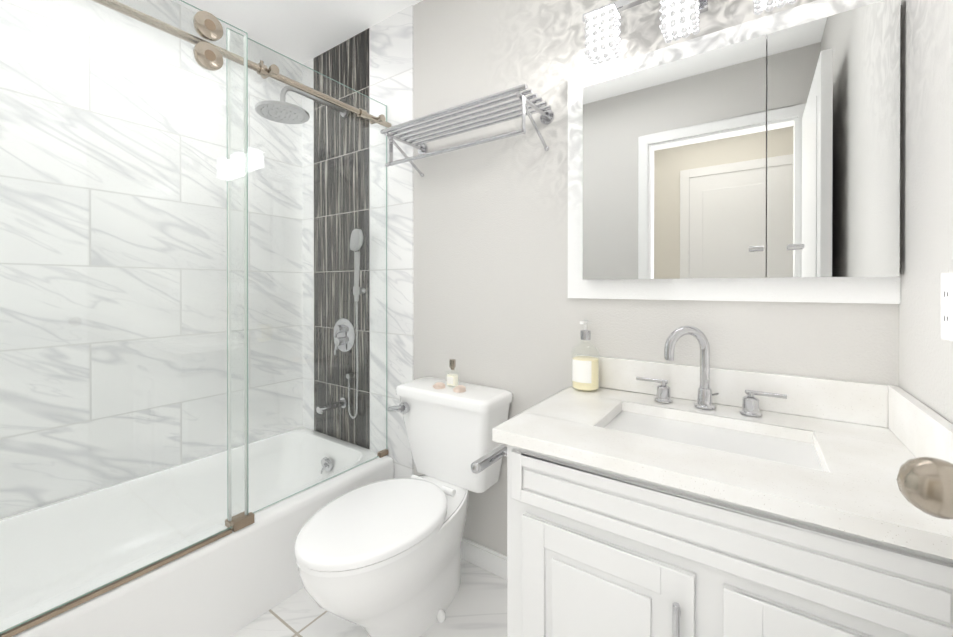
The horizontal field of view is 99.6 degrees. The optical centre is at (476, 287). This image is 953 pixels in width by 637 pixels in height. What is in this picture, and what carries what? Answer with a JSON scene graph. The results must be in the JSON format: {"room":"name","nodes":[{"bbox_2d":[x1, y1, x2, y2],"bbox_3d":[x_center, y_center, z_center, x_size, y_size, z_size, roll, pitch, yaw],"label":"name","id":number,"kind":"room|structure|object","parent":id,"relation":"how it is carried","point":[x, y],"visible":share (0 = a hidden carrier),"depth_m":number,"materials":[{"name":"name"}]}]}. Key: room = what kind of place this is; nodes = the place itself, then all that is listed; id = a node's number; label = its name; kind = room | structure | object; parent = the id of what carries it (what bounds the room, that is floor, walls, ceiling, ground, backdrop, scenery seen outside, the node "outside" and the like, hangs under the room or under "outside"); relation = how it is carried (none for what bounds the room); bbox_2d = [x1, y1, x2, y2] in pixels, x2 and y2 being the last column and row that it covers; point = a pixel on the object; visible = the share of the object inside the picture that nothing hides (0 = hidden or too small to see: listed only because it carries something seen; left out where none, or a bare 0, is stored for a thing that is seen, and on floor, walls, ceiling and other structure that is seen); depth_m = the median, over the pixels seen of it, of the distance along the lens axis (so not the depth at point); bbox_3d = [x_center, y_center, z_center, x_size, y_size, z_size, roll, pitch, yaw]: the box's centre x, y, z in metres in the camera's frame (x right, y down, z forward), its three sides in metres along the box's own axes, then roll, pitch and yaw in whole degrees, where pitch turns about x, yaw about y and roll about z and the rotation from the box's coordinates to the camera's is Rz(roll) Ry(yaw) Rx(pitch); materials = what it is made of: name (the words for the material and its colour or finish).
{"room":"bathroom","nodes":[
{"label":"bathroom","id":0,"kind":"room"},
{"bbox_2d":[0,0,302,518],"bbox_3d":[-1.478,-0.081,1.747,0.100,2.420,1.720,0,0,35],"label":"wall","id":1,"kind":"structure","parent":0,"point":[119,249],"depth_m":1.70,"materials":[{"name":"tile"}]},
{"bbox_2d":[172,0,422,63],"bbox_3d":[-0.609,-1.337,0.503,2.940,0.100,2.770,0,0,35],"label":"ceiling","id":2,"kind":"structure","parent":0,"point":[302,31],"depth_m":1.93,"materials":[{"name":"white paint"}]},
{"bbox_2d":[230,558,506,636],"bbox_3d":[-0.609,1.183,0.511,2.940,0.100,2.770,0,0,35],"label":"floor","id":3,"kind":"structure","parent":0,"point":[477,607],"depth_m":1.38,"materials":[{"name":"tile"}]},
{"bbox_2d":[0,427,393,636],"bbox_3d":[-1.125,0.965,1.502,0.757,0.330,1.506,0,0,35],"label":"bathtub","id":4,"kind":"object","parent":3,"relation":"on","point":[232,583],"visible":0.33,"depth_m":1.45,"materials":[{"name":"white ceramic"}]},
{"bbox_2d":[0,0,390,636],"bbox_3d":[-0.840,-0.035,1.302,0.078,1.669,1.506,0,0,35],"label":"shower door","id":5,"kind":"structure","parent":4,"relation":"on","point":[207,55],"depth_m":1.25,"materials":[{"name":"clear glass"}]},
{"bbox_2d":[294,377,512,636],"bbox_3d":[-0.251,0.765,1.363,0.463,0.750,0.740,0,0,35],"label":"toilet","id":6,"kind":"object","parent":3,"relation":"on","point":[382,558],"visible":1,"depth_m":1.28,"materials":[{"name":"white ceramic"}]},
{"bbox_2d":[433,382,444,388],"bbox_3d":[-0.146,0.378,1.569,0.050,0.022,0.045,0,0,-15],"label":"shell","id":7,"kind":"object","parent":6,"relation":"on","point":[439,385],"visible":0.98,"depth_m":1.55,"materials":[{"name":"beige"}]},
{"bbox_2d":[446,359,458,386],"bbox_3d":[-0.095,0.336,1.594,0.048,0.105,0.032,0,0,35],"label":"perfume bottle","id":8,"kind":"object","parent":6,"relation":"on","point":[452,379],"visible":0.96,"depth_m":1.58,"materials":[{"name":"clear glass"}]},
{"bbox_2d":[453,385,465,392],"bbox_3d":[-0.064,0.378,1.519,0.051,0.023,0.045,0,0,-33],"label":"shell","id":9,"kind":"object","parent":6,"relation":"on","point":[459,388],"visible":0.96,"depth_m":1.50,"materials":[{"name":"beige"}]},
{"bbox_2d":[492,326,952,636],"bbox_3d":[0.514,0.618,0.948,0.792,1.027,0.572,0,0,35],"label":"bathroom vanity","id":10,"kind":"object","parent":3,"relation":"on","point":[658,499],"visible":1,"depth_m":0.79,"materials":[{"name":"white paint"}]},
{"bbox_2d":[470,444,506,473],"bbox_3d":[0.050,0.427,0.995,0.068,0.044,0.146,0,0,35],"label":"paper holder","id":11,"kind":"object","parent":10,"relation":"attached to","point":[482,463],"visible":0.73,"depth_m":0.99,"materials":[{"name":"silver metal"}]},
{"bbox_2d":[571,320,599,391],"bbox_3d":[0.355,0.218,1.312,0.090,0.223,0.091,0,0,35],"label":"soap dispenser","id":12,"kind":"object","parent":10,"relation":"on","point":[585,373],"visible":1,"depth_m":1.28,"materials":[{"name":"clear glass"}]},
{"bbox_2d":[413,0,898,555],"bbox_3d":[0.027,-0.081,1.690,2.640,2.420,0.100,0,0,35],"label":"wall","id":13,"kind":"structure","parent":0,"point":[497,306],"depth_m":1.52,"materials":[{"name":"paint"}]},
{"bbox_2d":[302,5,413,478],"bbox_3d":[-0.649,-0.082,2.093,0.870,2.420,0.008,0,0,35],"label":"wall tile","id":14,"kind":"structure","parent":13,"relation":"attached to","point":[374,62],"depth_m":2.03,"materials":[{"name":"tile"}]},
{"bbox_2d":[255,86,348,123],"bbox_3d":[-0.813,-0.868,1.922,0.224,0.168,0.454,0,0,35],"label":"shower head","id":15,"kind":"object","parent":14,"relation":"attached to","point":[283,107],"depth_m":1.83},
{"bbox_2d":[316,397,347,413],"bbox_3d":[-0.737,0.603,2.055,0.056,0.056,0.156,0,0,35],"label":"tub spout","id":16,"kind":"object","parent":14,"relation":"attached to","point":[320,409],"depth_m":2.05,"materials":[{"name":"silver metal"}]},
{"bbox_2d":[333,318,355,354],"bbox_3d":[-0.708,0.254,2.096,0.176,0.189,0.056,0,0,35],"label":"shower valve","id":17,"kind":"object","parent":14,"relation":"attached to","point":[350,334],"depth_m":2.09,"materials":[{"name":"silver metal"}]},
{"bbox_2d":[346,229,365,418],"bbox_3d":[-0.604,0.190,1.998,0.185,0.949,0.097,0,0,35],"label":"shower","id":18,"kind":"object","parent":14,"relation":"attached to","point":[357,233],"depth_m":1.99,"materials":[{"name":"grey metal"}]},
{"bbox_2d":[380,84,553,176],"bbox_3d":[-0.054,-0.571,1.545,0.661,0.152,0.228,0,0,35],"label":"towel rack","id":19,"kind":"object","parent":13,"relation":"attached to","point":[547,115],"visible":0.98,"depth_m":1.48,"materials":[{"name":"silver metal"}]},
{"bbox_2d":[461,537,506,579],"bbox_3d":[0.036,1.087,1.619,0.798,0.085,0.012,0,0,35],"label":"baseboard","id":20,"kind":"structure","parent":13,"relation":"attached to","point":[485,558],"depth_m":1.61,"materials":[{"name":"white paint"}]},
{"bbox_2d":[583,0,796,65],"bbox_3d":[0.591,-0.815,1.144,0.585,0.227,0.152,0,0,35],"label":"sconce","id":21,"kind":"object","parent":13,"relation":"attached to","point":[675,15],"visible":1,"depth_m":1.19,"materials":[{"name":"clear glass"}]},
{"bbox_2d":[568,0,901,303],"bbox_3d":[0.643,-0.348,1.156,0.819,0.770,0.076,0,0,35],"label":"mirror","id":22,"kind":"object","parent":13,"relation":"attached to","point":[758,159],"visible":1,"depth_m":1.09,"materials":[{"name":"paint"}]},
{"bbox_2d":[896,457,952,518],"bbox_3d":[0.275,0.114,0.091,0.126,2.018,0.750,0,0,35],"label":"doorknob set","id":23,"kind":"structure","parent":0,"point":[925,484],"depth_m":0.36,"materials":[{"name":"brushed nickel metal"}]},
{"bbox_2d":[899,0,952,423],"bbox_3d":[0.582,-0.076,0.261,0.100,2.420,1.620,0,0,35],"label":"wall","id":24,"kind":"structure","parent":0,"point":[926,188],"depth_m":0.81,"materials":[{"name":"paint"}]},
{"bbox_2d":[941,273,952,341],"bbox_3d":[0.816,0.033,0.695,0.010,0.117,0.072,0,0,35],"label":"outlet","id":25,"kind":"object","parent":24,"relation":"attached to","point":[946,306],"visible":1,"depth_m":0.70,"materials":[{"name":"white plastic"}]}
]}

